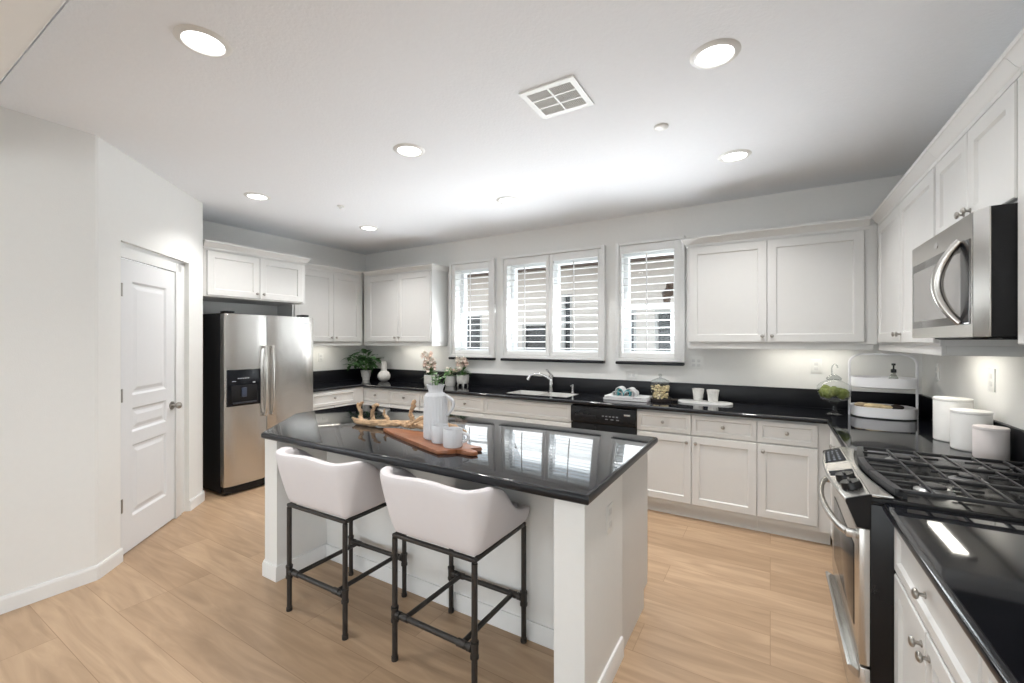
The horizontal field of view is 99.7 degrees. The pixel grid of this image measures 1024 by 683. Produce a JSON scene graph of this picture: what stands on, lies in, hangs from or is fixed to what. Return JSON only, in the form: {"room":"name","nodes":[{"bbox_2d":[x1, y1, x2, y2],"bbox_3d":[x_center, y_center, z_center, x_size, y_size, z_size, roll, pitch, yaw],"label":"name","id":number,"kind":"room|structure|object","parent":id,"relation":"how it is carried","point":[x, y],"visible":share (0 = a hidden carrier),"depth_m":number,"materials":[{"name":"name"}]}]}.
{"room":"kitchen","nodes":[
{"label":"kitchen","id":0,"kind":"room"},
{"bbox_2d":[0,0,66,81],"bbox_3d":[-0.912,-1.495,0.862,9.550,1.060,0.484,0,0,31],"label":"wall","id":1,"kind":"structure","parent":0,"point":[21,21],"depth_m":1.32,"materials":[{"name":"paint"}]},
{"bbox_2d":[0,106,202,596],"bbox_3d":[-2.927,0.105,3.346,0.514,2.740,2.105,0,0,-17],"label":"wall","id":2,"kind":"structure","parent":0,"point":[70,198],"depth_m":2.57,"materials":[{"name":"paint"}]},
{"bbox_2d":[0,548,122,614],"bbox_3d":[-2.641,1.430,2.571,0.119,0.090,0.626,0,0,17],"label":"baseboard","id":3,"kind":"structure","parent":2,"relation":"attached to","point":[33,594],"depth_m":2.52,"materials":[{"name":"paint"}]},
{"bbox_2d":[121,258,181,554],"bbox_3d":[-2.701,0.451,3.247,0.111,2.024,0.669,0,0,-12],"label":"door","id":4,"kind":"structure","parent":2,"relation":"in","point":[148,405],"depth_m":3.20,"materials":[{"name":"paint"}]},
{"bbox_2d":[121,242,183,518],"bbox_3d":[-2.774,0.403,3.293,0.112,2.145,0.873,0,0,-12],"label":"trim","id":5,"kind":"structure","parent":2,"relation":"attached to","point":[129,252],"depth_m":3.60,"materials":[{"name":"paint"}]},
{"bbox_2d":[189,490,204,510],"bbox_3d":[-2.843,1.430,3.913,0.080,0.090,0.368,0,0,-28],"label":"baseboard","id":6,"kind":"structure","parent":2,"relation":"attached to","point":[198,499],"depth_m":3.84,"materials":[{"name":"paint"}]},
{"bbox_2d":[203,220,365,387],"bbox_3d":[-2.840,0.105,5.374,0.150,2.740,2.410,0,0,31],"label":"wall","id":7,"kind":"structure","parent":0,"point":[319,254],"depth_m":5.45,"materials":[{"name":"paint"}]},
{"bbox_2d":[203,239,310,305],"bbox_3d":[-2.824,-0.676,4.613,0.619,0.523,1.076,0,0,31],"label":"upper cabinet","id":8,"kind":"object","parent":7,"relation":"attached to","point":[232,273],"visible":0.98,"depth_m":4.38,"materials":[{"name":"paint"}]},
{"bbox_2d":[277,262,361,345],"bbox_3d":[-2.424,-0.435,5.564,0.349,1.011,1.016,0,0,31],"label":"upper cabinet","id":9,"kind":"object","parent":7,"relation":"attached to","point":[333,295],"visible":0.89,"depth_m":5.50,"materials":[{"name":"paint"}]},
{"bbox_2d":[318,353,323,361],"bbox_3d":[-2.534,0.225,5.732,0.007,0.118,0.075,0,0,31],"label":"wall outlet","id":10,"kind":"object","parent":7,"relation":"attached to","point":[320,355],"visible":1,"depth_m":5.73,"materials":[{"name":"white plastic"}]},
{"bbox_2d":[0,484,846,682],"bbox_3d":[-1.184,1.535,0.358,10.800,0.120,9.800,0,0,31],"label":"floor","id":11,"kind":"structure","parent":0,"point":[192,601],"depth_m":2.24,"materials":[{"name":"brown wood"}]},
{"bbox_2d":[203,311,312,495],"bbox_3d":[-2.729,0.597,4.607,0.766,1.757,0.924,0,0,31],"label":"refrigerator","id":12,"kind":"object","parent":11,"relation":"on","point":[258,369],"visible":0.88,"depth_m":4.24,"materials":[{"name":"metal"}]},
{"bbox_2d":[313,387,362,410],"bbox_3d":[-2.350,1.033,5.366,0.679,0.884,0.749,0,0,31],"label":"base cabinet","id":13,"kind":"object","parent":11,"relation":"on","point":[349,396],"visible":0.23,"depth_m":5.19,"materials":[{"name":"paint"}]},
{"bbox_2d":[275,447,407,640],"bbox_3d":[-0.929,1.033,2.412,0.614,0.884,0.523,0,0,30],"label":"bar stool","id":14,"kind":"object","parent":11,"relation":"on","point":[344,490],"visible":0.91,"depth_m":2.21,"materials":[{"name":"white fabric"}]},
{"bbox_2d":[363,387,420,410],"bbox_3d":[-1.364,1.033,5.534,0.979,0.884,0.599,0,0,31],"label":"base cabinet","id":15,"kind":"object","parent":11,"relation":"on","point":[392,398],"visible":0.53,"depth_m":5.29,"materials":[{"name":"paint"}]},
{"bbox_2d":[420,392,448,410],"bbox_3d":[-0.760,1.033,5.173,0.425,0.884,0.599,0,0,31],"label":"base cabinet","id":16,"kind":"object","parent":11,"relation":"on","point":[422,394],"visible":0.04,"depth_m":5.03,"materials":[{"name":"paint"}]},
{"bbox_2d":[380,466,529,682],"bbox_3d":[-0.251,1.033,2.039,0.614,0.884,0.523,0,0,31],"label":"bar stool","id":17,"kind":"object","parent":11,"relation":"on","point":[476,522],"visible":1,"depth_m":1.85,"materials":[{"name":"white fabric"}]},
{"bbox_2d":[261,404,657,682],"bbox_3d":[-0.542,1.015,2.675,2.564,0.920,1.105,0,0,31],"label":"kitchen island","id":18,"kind":"object","parent":11,"relation":"on","point":[585,490],"visible":0.66,"depth_m":2.16,"materials":[{"name":"black stone"}]},
{"bbox_2d":[352,399,466,432],"bbox_3d":[-0.668,0.462,2.679,0.954,0.191,0.109,0,0,25],"label":"driftwood","id":19,"kind":"object","parent":18,"relation":"on","point":[412,423],"visible":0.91,"depth_m":2.73,"materials":[{"name":"wood"}]},
{"bbox_2d":[383,428,481,455],"bbox_3d":[-0.450,0.545,2.380,0.224,0.020,0.827,0,0,-39],"label":"cutting board","id":20,"kind":"object","parent":18,"relation":"on","point":[415,438],"visible":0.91,"depth_m":2.22,"materials":[{"name":"brown wood"}]},
{"bbox_2d":[423,384,454,439],"bbox_3d":[-0.412,0.389,2.373,0.135,0.292,0.163,0,0,-41],"label":"pitcher","id":21,"kind":"object","parent":20,"relation":"on","point":[435,400],"visible":0.91,"depth_m":2.34,"materials":[{"name":"white ceramic"}]},
{"bbox_2d":[430,367,450,384],"bbox_3d":[-0.394,0.232,2.371,0.175,0.177,0.077,0,0,31],"label":"herb sprigs","id":22,"kind":"object","parent":21,"relation":"in","point":[435,377],"visible":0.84,"depth_m":2.38,"materials":[{"name":"green plant"}]},
{"bbox_2d":[431,423,448,443],"bbox_3d":[-0.369,0.490,2.294,0.089,0.090,0.128,0,0,31],"label":"mug","id":23,"kind":"object","parent":20,"relation":"on","point":[436,429],"visible":0.64,"depth_m":2.24,"materials":[{"name":"white ceramic"}]},
{"bbox_2d":[443,427,469,448],"bbox_3d":[-0.285,0.490,2.177,0.132,0.090,0.099,0,0,31],"label":"mug","id":24,"kind":"object","parent":20,"relation":"on","point":[452,436],"visible":1,"depth_m":2.15,"materials":[{"name":"white ceramic"}]},
{"bbox_2d":[607,501,612,534],"bbox_3d":[0.424,0.770,1.876,0.006,0.120,0.076,0,0,31],"label":"outlet","id":25,"kind":"object","parent":18,"relation":"attached to","point":[610,503],"depth_m":1.87,"materials":[{"name":"white plastic"}]},
{"bbox_2d":[609,508,611,528],"bbox_3d":[0.427,0.770,1.874,0.002,0.080,0.032,0,0,31],"label":"socket","id":26,"kind":"object","parent":18,"relation":"attached to","point":[610,509],"depth_m":1.87,"materials":[{"name":"plastic"}]},
{"bbox_2d":[448,394,484,417],"bbox_3d":[-0.368,1.033,4.939,0.487,0.884,0.599,0,0,31],"label":"base cabinet","id":27,"kind":"object","parent":11,"relation":"on","point":[465,405],"visible":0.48,"depth_m":4.70,"materials":[{"name":"paint"}]},
{"bbox_2d":[484,397,571,427],"bbox_3d":[0.270,1.033,4.558,0.997,0.884,0.599,0,0,31],"label":"base cabinet","id":28,"kind":"object","parent":11,"relation":"on","point":[527,411],"visible":0.1,"depth_m":4.31,"materials":[{"name":"paint"}]},
{"bbox_2d":[571,404,636,434],"bbox_3d":[0.954,1.038,4.136,0.602,0.875,0.581,0,0,31],"label":"dishwasher","id":29,"kind":"object","parent":11,"relation":"on","point":[590,417],"visible":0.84,"depth_m":3.88,"materials":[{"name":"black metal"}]},
{"bbox_2d":[637,409,756,530],"bbox_3d":[1.613,1.033,3.755,0.910,0.884,0.599,0,0,31],"label":"base cabinet","id":30,"kind":"object","parent":11,"relation":"on","point":[700,466],"visible":0.98,"depth_m":3.50,"materials":[{"name":"paint"}]},
{"bbox_2d":[757,419,829,544],"bbox_3d":[2.201,1.033,3.404,0.458,0.884,0.599,0,0,31],"label":"base cabinet","id":31,"kind":"object","parent":11,"relation":"on","point":[790,469],"visible":0.99,"depth_m":3.18,"materials":[{"name":"paint"}]},
{"bbox_2d":[829,429,840,537],"bbox_3d":[2.221,1.033,2.462,0.634,0.884,1.084,0,0,31],"label":"base cabinet","id":32,"kind":"object","parent":11,"relation":"on","point":[834,443],"visible":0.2,"depth_m":2.94,"materials":[{"name":"paint"}]},
{"bbox_2d":[313,368,1023,466],"bbox_3d":[0.038,0.496,4.098,6.096,0.188,1.644,0,0,31],"label":"countertop","id":33,"kind":"structure","parent":32,"relation":"on","point":[758,402],"depth_m":3.68,"materials":[{"name":"black stone"}]},
{"bbox_2d":[342,348,380,379],"bbox_3d":[-2.038,0.334,5.976,0.559,0.442,0.410,0,0,31],"label":"potted plant","id":34,"kind":"object","parent":33,"relation":"on","point":[365,374],"visible":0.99,"depth_m":6.05,"materials":[{"name":"green plant"}]},
{"bbox_2d":[377,361,390,380],"bbox_3d":[-1.749,0.418,5.904,0.175,0.273,0.172,0,0,31],"label":"vase","id":35,"kind":"object","parent":33,"relation":"on","point":[383,375],"visible":0.98,"depth_m":5.86,"materials":[{"name":"grey ceramic"}]},
{"bbox_2d":[420,350,438,385],"bbox_3d":[-0.997,0.336,5.293,0.280,0.437,0.225,0,0,31],"label":"potted flowers","id":36,"kind":"object","parent":33,"relation":"on","point":[429,365],"visible":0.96,"depth_m":5.25,"materials":[{"name":"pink plant"}]},
{"bbox_2d":[442,367,458,385],"bbox_3d":[-0.757,0.438,5.307,0.255,0.234,0.205,0,0,-26],"label":"potted flowers","id":37,"kind":"object","parent":33,"relation":"on","point":[450,380],"visible":0.9,"depth_m":5.26,"materials":[{"name":"ceramic"}]},
{"bbox_2d":[455,356,469,386],"bbox_3d":[-0.603,0.369,5.247,0.230,0.374,0.234,0,0,-29],"label":"potted flowers","id":38,"kind":"object","parent":33,"relation":"on","point":[462,378],"visible":1,"depth_m":5.20,"materials":[{"name":"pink plant"}]},
{"bbox_2d":[527,369,553,390],"bbox_3d":[0.310,0.433,4.760,0.305,0.245,0.060,0,0,12],"label":"faucet","id":39,"kind":"object","parent":33,"relation":"on","point":[550,377],"visible":1,"depth_m":4.73,"materials":[{"name":"silver metal"}]},
{"bbox_2d":[509,390,577,396],"bbox_3d":[0.315,0.657,4.542,0.708,0.196,0.338,0,0,31],"label":"sink","id":40,"kind":"object","parent":33,"relation":"in","point":[554,394],"visible":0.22,"depth_m":4.66,"materials":[{"name":"ceramic"}]},
{"bbox_2d":[603,397,652,402],"bbox_3d":[1.088,0.544,4.052,0.410,0.022,0.218,0,0,31],"label":"book","id":41,"kind":"object","parent":33,"relation":"on","point":[605,398],"visible":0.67,"depth_m":3.95,"materials":[{"name":"paper"}]},
{"bbox_2d":[604,393,651,399],"bbox_3d":[1.090,0.524,4.051,0.395,0.018,0.207,0,0,31],"label":"book","id":42,"kind":"object","parent":41,"relation":"on","point":[641,397],"visible":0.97,"depth_m":3.97,"materials":[{"name":"paper"}]},
{"bbox_2d":[612,386,638,395],"bbox_3d":[1.062,0.473,4.042,0.223,0.080,0.122,0,0,31],"label":"open book","id":43,"kind":"object","parent":42,"relation":"on","point":[620,390],"visible":1,"depth_m":4.01,"materials":[{"name":"fabric"}]},
{"bbox_2d":[650,397,677,401],"bbox_3d":[1.390,0.541,3.969,0.260,0.028,0.208,0,0,31],"label":"wicker tray","id":44,"kind":"object","parent":33,"relation":"on","point":[669,399],"visible":0.76,"depth_m":3.90,"materials":[{"name":"wicker"}]},
{"bbox_2d":[651,379,669,398],"bbox_3d":[1.367,0.425,3.983,0.186,0.241,0.186,0,0,31],"label":"cookie jar","id":45,"kind":"object","parent":44,"relation":"on","point":[658,387],"visible":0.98,"depth_m":3.95,"materials":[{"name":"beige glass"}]},
{"bbox_2d":[677,399,732,405],"bbox_3d":[1.705,0.547,3.827,0.450,0.016,0.170,0,0,31],"label":"serving tray","id":46,"kind":"object","parent":33,"relation":"on","point":[692,401],"visible":0.95,"depth_m":3.77,"materials":[{"name":"ceramic"}]},
{"bbox_2d":[692,388,703,400],"bbox_3d":[1.679,0.486,3.895,0.103,0.105,0.103,0,0,31],"label":"cup","id":47,"kind":"object","parent":46,"relation":"on","point":[698,393],"visible":1,"depth_m":3.86,"materials":[{"name":"ceramic"}]},
{"bbox_2d":[707,389,718,401],"bbox_3d":[1.767,0.486,3.796,0.103,0.105,0.103,0,0,31],"label":"cup","id":48,"kind":"object","parent":46,"relation":"on","point":[713,394],"visible":1,"depth_m":3.76,"materials":[{"name":"ceramic"}]},
{"bbox_2d":[817,380,851,412],"bbox_3d":[2.414,0.364,3.240,0.214,0.383,0.214,0,0,31],"label":"terrarium","id":49,"kind":"object","parent":33,"relation":"on","point":[826,391],"visible":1,"depth_m":3.19,"materials":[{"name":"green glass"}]},
{"bbox_2d":[848,353,918,419],"bbox_3d":[2.697,0.324,3.147,0.395,0.463,0.300,0,0,31],"label":"rack","id":50,"kind":"object","parent":33,"relation":"on","point":[863,381],"visible":0.98,"depth_m":3.05,"materials":[{"name":"white metal"}]},
{"bbox_2d":[854,402,866,406],"bbox_3d":[2.591,0.473,3.196,0.106,0.036,0.036,0,0,9],"label":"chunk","id":51,"kind":"object","parent":50,"relation":"on","point":[861,404],"visible":0.63,"depth_m":3.19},
{"bbox_2d":[864,403,892,408],"bbox_3d":[2.638,0.473,3.115,0.163,0.035,0.037,0,0,31],"label":"stick","id":52,"kind":"object","parent":50,"relation":"on","point":[871,405],"visible":0.87,"depth_m":3.10,"materials":[{"name":"wood"}]},
{"bbox_2d":[851,375,916,389],"bbox_3d":[2.697,0.303,3.147,0.366,0.073,0.300,0,0,31],"label":"tray","id":53,"kind":"object","parent":50,"relation":"on","point":[863,381],"depth_m":3.05,"materials":[{"name":"white ceramic"}]},
{"bbox_2d":[851,403,916,419],"bbox_3d":[2.697,0.514,3.147,0.366,0.075,0.300,0,0,31],"label":"tray","id":54,"kind":"object","parent":50,"relation":"on","point":[908,413],"depth_m":3.04,"materials":[{"name":"white ceramic"}]},
{"bbox_2d":[891,404,903,408],"bbox_3d":[2.736,0.473,3.067,0.077,0.036,0.039,0,0,31],"label":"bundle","id":55,"kind":"object","parent":50,"relation":"on","point":[894,406],"visible":0.88,"depth_m":3.06,"materials":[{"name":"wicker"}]},
{"bbox_2d":[932,396,973,441],"bbox_3d":[2.443,0.436,2.396,0.160,0.237,0.160,0,0,31],"label":"canister","id":56,"kind":"object","parent":33,"relation":"on","point":[941,404],"visible":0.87,"depth_m":2.37,"materials":[{"name":"white ceramic"}]},
{"bbox_2d":[949,408,993,451],"bbox_3d":[2.336,0.455,2.198,0.154,0.200,0.154,0,0,31],"label":"canister","id":57,"kind":"object","parent":33,"relation":"on","point":[962,420],"visible":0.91,"depth_m":2.17,"materials":[{"name":"white ceramic"}]},
{"bbox_2d":[972,424,1010,460],"bbox_3d":[2.248,0.480,2.029,0.122,0.150,0.122,0,0,31],"label":"canister","id":58,"kind":"object","parent":33,"relation":"on","point":[988,441],"visible":0.93,"depth_m":1.99,"materials":[{"name":"white ceramic"}]},
{"bbox_2d":[817,446,1023,682],"bbox_3d":[1.676,0.991,1.695,0.774,0.968,0.782,0,0,31],"label":"gas range","id":59,"kind":"object","parent":11,"relation":"on","point":[861,583],"visible":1,"depth_m":1.55,"materials":[{"name":"silver metal"}]},
{"bbox_2d":[869,504,895,682],"bbox_3d":[1.727,1.022,1.665,0.654,0.905,0.770,0,0,31],"label":"panel","id":60,"kind":"object","parent":59,"relation":"in","point":[882,571],"depth_m":1.49,"materials":[{"name":"black metal"}]},
{"bbox_2d":[840,446,1023,522],"bbox_3d":[1.726,0.541,1.666,0.657,0.058,0.780,0,0,31],"label":"cooktop","id":61,"kind":"object","parent":59,"relation":"in","point":[977,488],"depth_m":1.59,"materials":[{"name":"metal"}]},
{"bbox_2d":[894,527,981,682],"bbox_3d":[1.361,1.033,1.010,0.641,0.884,0.699,0,0,31],"label":"base cabinet","id":62,"kind":"object","parent":11,"relation":"on","point":[930,645],"visible":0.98,"depth_m":1.17,"materials":[{"name":"paint"}]},
{"bbox_2d":[882,503,1023,682],"bbox_3d":[1.198,0.496,0.730,0.648,0.188,1.362,0,0,31],"label":"countertop","id":63,"kind":"structure","parent":62,"relation":"on","point":[975,564],"depth_m":1.04,"materials":[{"name":"black stone"}]},
{"bbox_2d":[982,659,997,682],"bbox_3d":[1.013,1.033,0.429,0.641,0.884,0.649,0,0,31],"label":"base cabinet","id":64,"kind":"object","parent":11,"relation":"on","point":[987,676],"visible":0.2,"depth_m":0.83,"materials":[{"name":"paint"}]},
{"bbox_2d":[0,0,1023,254],"bbox_3d":[-0.470,-1.325,3.249,6.400,0.120,4.025,0,0,31],"label":"ceiling","id":65,"kind":"structure","parent":0,"point":[309,107],"depth_m":2.26,"materials":[{"name":"paint"}]},
{"bbox_2d":[172,24,232,57],"bbox_3d":[-1.306,-1.260,1.829,0.208,0.010,0.208,0,0,31],"label":"recessed light","id":66,"kind":"object","parent":65,"relation":"in","point":[200,40],"visible":1,"depth_m":1.82,"materials":[{"name":"white plastic"}]},
{"bbox_2d":[182,31,223,53],"bbox_3d":[-1.306,-1.262,1.829,0.147,0.003,0.147,0,0,31],"label":"diffuser","id":67,"kind":"object","parent":66,"relation":"attached to","point":[200,42],"depth_m":1.83,"materials":[{"name":"white"}]},
{"bbox_2d":[243,192,270,200],"bbox_3d":[-2.233,-1.260,3.787,0.208,0.010,0.208,0,0,31],"label":"recessed light","id":68,"kind":"object","parent":65,"relation":"in","point":[252,195],"visible":1,"depth_m":3.78,"materials":[{"name":"white"}]},
{"bbox_2d":[248,194,266,198],"bbox_3d":[-2.233,-1.262,3.787,0.147,0.003,0.147,0,0,31],"label":"diffuser","id":69,"kind":"object","parent":68,"relation":"attached to","point":[252,196],"depth_m":3.78,"materials":[{"name":"white"}]},
{"bbox_2d":[359,225,378,230],"bbox_3d":[-1.608,-1.260,4.853,0.208,0.010,0.208,0,0,31],"label":"recessed light","id":70,"kind":"object","parent":65,"relation":"in","point":[365,227],"visible":1,"depth_m":4.85,"materials":[{"name":"white"}]},
{"bbox_2d":[362,227,374,229],"bbox_3d":[-1.608,-1.262,4.853,0.147,0.003,0.147,0,0,31],"label":"diffuser","id":71,"kind":"object","parent":70,"relation":"attached to","point":[363,228],"depth_m":4.86,"materials":[{"name":"white"}]},
{"bbox_2d":[393,143,424,156],"bbox_3d":[-0.683,-1.260,2.872,0.208,0.010,0.208,0,0,31],"label":"recessed light","id":72,"kind":"object","parent":65,"relation":"in","point":[403,149],"visible":1,"depth_m":2.86,"materials":[{"name":"white"}]},
{"bbox_2d":[398,146,420,155],"bbox_3d":[-0.683,-1.262,2.872,0.147,0.003,0.147,0,0,31],"label":"diffuser","id":73,"kind":"object","parent":72,"relation":"attached to","point":[402,150],"depth_m":2.88,"materials":[{"name":"white"}]},
{"bbox_2d":[496,196,518,203],"bbox_3d":[-0.039,-1.260,3.891,0.208,0.010,0.208,0,0,31],"label":"recessed light","id":74,"kind":"object","parent":65,"relation":"in","point":[506,199],"visible":1,"depth_m":3.88,"materials":[{"name":"white"}]},
{"bbox_2d":[500,198,515,202],"bbox_3d":[-0.039,-1.262,3.891,0.147,0.003,0.147,0,0,31],"label":"diffuser","id":75,"kind":"object","parent":74,"relation":"attached to","point":[502,200],"depth_m":3.89,"materials":[{"name":"white"}]},
{"bbox_2d":[519,75,593,118],"bbox_3d":[0.236,-1.261,2.256,0.300,0.008,0.285,0,0,31],"label":"ceiling vent","id":76,"kind":"object","parent":65,"relation":"in","point":[564,95],"visible":1,"depth_m":2.24,"materials":[{"name":"white plastic"}]},
{"bbox_2d":[528,89,551,101],"bbox_3d":[0.142,-1.261,2.220,0.110,0.006,0.068,0,0,31],"label":"grille","id":77,"kind":"object","parent":76,"relation":"attached to","point":[539,95],"depth_m":2.22,"materials":[{"name":"white plastic"}]},
{"bbox_2d":[535,97,557,107],"bbox_3d":[0.182,-1.261,2.287,0.110,0.006,0.068,0,0,31],"label":"grille","id":78,"kind":"object","parent":76,"relation":"attached to","point":[545,102],"depth_m":2.29,"materials":[{"name":"white plastic"}]},
{"bbox_2d":[542,104,563,114],"bbox_3d":[0.223,-1.261,2.354,0.110,0.006,0.068,0,0,31],"label":"grille","id":79,"kind":"object","parent":76,"relation":"attached to","point":[551,109],"depth_m":2.35,"materials":[{"name":"white plastic"}]},
{"bbox_2d":[549,82,573,94],"bbox_3d":[0.250,-1.261,2.156,0.110,0.006,0.068,0,0,31],"label":"grille","id":80,"kind":"object","parent":76,"relation":"attached to","point":[560,88],"depth_m":2.16,"materials":[{"name":"white plastic"}]},
{"bbox_2d":[556,90,580,101],"bbox_3d":[0.290,-1.261,2.223,0.110,0.006,0.068,0,0,31],"label":"grille","id":81,"kind":"object","parent":76,"relation":"attached to","point":[567,95],"depth_m":2.23,"materials":[{"name":"white plastic"}]},
{"bbox_2d":[562,97,585,108],"bbox_3d":[0.330,-1.261,2.290,0.110,0.006,0.068,0,0,31],"label":"grille","id":82,"kind":"object","parent":76,"relation":"attached to","point":[575,102],"depth_m":2.29,"materials":[{"name":"white plastic"}]},
{"bbox_2d":[654,123,668,130],"bbox_3d":[0.881,-1.259,2.554,0.084,0.012,0.084,0,0,31],"label":"sprinkler cover","id":83,"kind":"object","parent":65,"relation":"attached to","point":[662,126],"visible":1,"depth_m":2.54,"materials":[{"name":"white plastic"}]},
{"bbox_2d":[690,38,740,69],"bbox_3d":[0.897,-1.260,1.910,0.208,0.010,0.208,0,0,31],"label":"recessed light","id":84,"kind":"object","parent":65,"relation":"in","point":[716,53],"visible":1,"depth_m":1.90,"materials":[{"name":"white"}]},
{"bbox_2d":[697,45,733,65],"bbox_3d":[0.897,-1.262,1.910,0.147,0.003,0.147,0,0,31],"label":"diffuser","id":85,"kind":"object","parent":84,"relation":"attached to","point":[710,55],"depth_m":1.91,"materials":[{"name":"white"}]},
{"bbox_2d":[718,149,751,162],"bbox_3d":[1.523,-1.260,2.957,0.208,0.010,0.208,0,0,31],"label":"recessed light","id":86,"kind":"object","parent":65,"relation":"in","point":[739,154],"visible":1,"depth_m":2.94,"materials":[{"name":"white"}]},
{"bbox_2d":[723,152,746,160],"bbox_3d":[1.523,-1.262,2.957,0.147,0.003,0.147,0,0,31],"label":"diffuser","id":87,"kind":"object","parent":86,"relation":"attached to","point":[727,156],"depth_m":2.96,"materials":[{"name":"white"}]},
{"bbox_2d":[366,175,921,393],"bbox_3d":[0.512,0.105,4.890,6.400,2.740,0.200,0,0,31],"label":"wall","id":88,"kind":"structure","parent":0,"point":[784,368],"depth_m":4.07,"materials":[{"name":"paint"}]},
{"bbox_2d":[363,263,448,345],"bbox_3d":[-1.421,-0.435,5.717,1.273,1.011,0.354,0,0,31],"label":"upper cabinet","id":89,"kind":"object","parent":88,"relation":"attached to","point":[404,305],"visible":1,"depth_m":5.53,"materials":[{"name":"paint"}]},
{"bbox_2d":[448,268,495,359],"bbox_3d":[-0.455,-0.334,5.413,0.675,1.143,0.255,0,0,31],"label":"window","id":90,"kind":"structure","parent":88,"relation":"in","point":[463,276],"depth_m":5.57,"materials":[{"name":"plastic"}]},
{"bbox_2d":[449,258,495,357],"bbox_3d":[-0.497,-0.390,5.342,0.685,1.194,0.077,0,0,31],"label":"plantation shutter","id":91,"kind":"object","parent":90,"relation":"attached to","point":[490,263],"visible":1,"depth_m":5.31,"materials":[{"name":"paint"}]},
{"bbox_2d":[500,257,604,363],"bbox_3d":[0.463,-0.334,4.864,1.253,1.143,0.255,0,0,31],"label":"window","id":92,"kind":"structure","parent":88,"relation":"in","point":[514,301],"depth_m":4.92,"materials":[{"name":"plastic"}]},
{"bbox_2d":[501,245,605,360],"bbox_3d":[0.421,-0.390,4.794,1.263,1.194,0.077,0,0,31],"label":"plantation shutter","id":93,"kind":"object","parent":92,"relation":"attached to","point":[599,251],"visible":1,"depth_m":4.77,"materials":[{"name":"paint"}]},
{"bbox_2d":[626,371,636,378],"bbox_3d":[1.205,0.348,4.355,0.118,0.075,0.007,0,0,31],"label":"wall outlet","id":94,"kind":"object","parent":88,"relation":"attached to","point":[629,374],"visible":1,"depth_m":4.35,"materials":[{"name":"white plastic"}]},
{"bbox_2d":[615,249,684,365],"bbox_3d":[1.389,-0.334,4.311,0.652,1.143,0.255,0,0,31],"label":"window","id":95,"kind":"structure","parent":88,"relation":"in","point":[627,338],"depth_m":4.40,"materials":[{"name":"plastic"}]},
{"bbox_2d":[615,235,685,362],"bbox_3d":[1.346,-0.390,4.240,0.662,1.194,0.077,0,0,31],"label":"plantation shutter","id":96,"kind":"object","parent":95,"relation":"attached to","point":[679,355],"visible":1,"depth_m":4.19,"materials":[{"name":"paint"}]},
{"bbox_2d":[689,357,702,368],"bbox_3d":[1.724,0.210,4.044,0.118,0.118,0.007,0,0,31],"label":"wall outlet","id":97,"kind":"object","parent":88,"relation":"attached to","point":[694,362],"visible":1,"depth_m":4.04,"materials":[{"name":"white plastic"}]},
{"bbox_2d":[681,216,876,349],"bbox_3d":[2.140,-0.413,3.588,1.338,0.966,0.354,0,0,31],"label":"upper cabinet","id":98,"kind":"object","parent":88,"relation":"attached to","point":[810,286],"visible":1,"depth_m":3.41,"materials":[{"name":"paint"}]},
{"bbox_2d":[811,359,821,373],"bbox_3d":[2.515,0.213,3.572,0.075,0.118,0.007,0,0,31],"label":"wall outlet","id":99,"kind":"object","parent":88,"relation":"attached to","point":[816,364],"visible":1,"depth_m":3.57,"materials":[{"name":"white plastic"}]},
{"bbox_2d":[922,354,1023,429],"bbox_3d":[2.161,0.105,1.560,0.150,2.740,3.825,0,0,31],"label":"wall","id":100,"kind":"structure","parent":0,"point":[959,376],"depth_m":2.33,"materials":[{"name":"paint"}]},
{"bbox_2d":[935,363,938,380],"bbox_3d":[2.901,0.215,2.950,0.007,0.118,0.075,0,0,31],"label":"wall outlet","id":101,"kind":"object","parent":100,"relation":"attached to","point":[936,364],"visible":1,"depth_m":2.94,"materials":[{"name":"white plastic"}]},
{"bbox_2d":[871,149,1023,356],"bbox_3d":[2.419,-0.413,2.491,0.354,0.966,1.338,0,0,31],"label":"upper cabinet","id":102,"kind":"object","parent":100,"relation":"attached to","point":[905,219],"visible":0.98,"depth_m":2.42,"materials":[{"name":"paint"}]},
{"bbox_2d":[926,53,1022,234],"bbox_3d":[1.877,-0.663,1.585,0.354,0.466,0.768,0,0,31],"label":"upper cabinet","id":103,"kind":"object","parent":100,"relation":"attached to","point":[976,150],"visible":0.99,"depth_m":1.56,"materials":[{"name":"paint"}]},
{"bbox_2d":[912,203,1017,339],"bbox_3d":[1.823,-0.214,1.610,0.476,0.422,0.761,0,0,31],"label":"microwave","id":104,"kind":"object","parent":103,"relation":"attached to","point":[965,276],"visible":1,"depth_m":1.44,"materials":[{"name":"metal"}]},
{"bbox_2d":[988,368,995,391],"bbox_3d":[2.465,0.203,2.220,0.007,0.118,0.075,0,0,31],"label":"wall outlet","id":105,"kind":"object","parent":100,"relation":"attached to","point":[991,372],"visible":1,"depth_m":2.21,"materials":[{"name":"white plastic"}]},
{"bbox_2d":[1003,27,1023,344],"bbox_3d":[1.448,-0.413,0.868,0.354,0.966,0.900,0,0,31],"label":"upper cabinet","id":106,"kind":"object","parent":100,"relation":"attached to","point":[1014,52],"visible":1,"depth_m":1.30,"materials":[{"name":"paint"}]},
{"label":"outside","id":107,"kind":"structure","parent":0,"visible":0},
{"bbox_3d":[5.621,1.775,13.300,24.000,0.100,19.400,0,0,31],"label":"ground","id":108,"kind":"structure","parent":107,"visible":0},
{"bbox_2d":[467,255,673,350],"bbox_3d":[2.492,-0.450,10.015,18.800,4.350,4.050,0,0,31],"label":"house","id":109,"kind":"structure","parent":108,"relation":"on","point":[482,335],"depth_m":8.95,"materials":[{"name":"beige paint"}]},
{"bbox_2d":[661,283,672,302],"bbox_3d":[2.843,-0.860,7.874,0.200,0.430,0.367,0,0,31],"label":"wall lantern","id":110,"kind":"object","parent":109,"relation":"attached to","point":[669,286],"visible":0.73,"depth_m":7.75,"materials":[{"name":"brown metal"}]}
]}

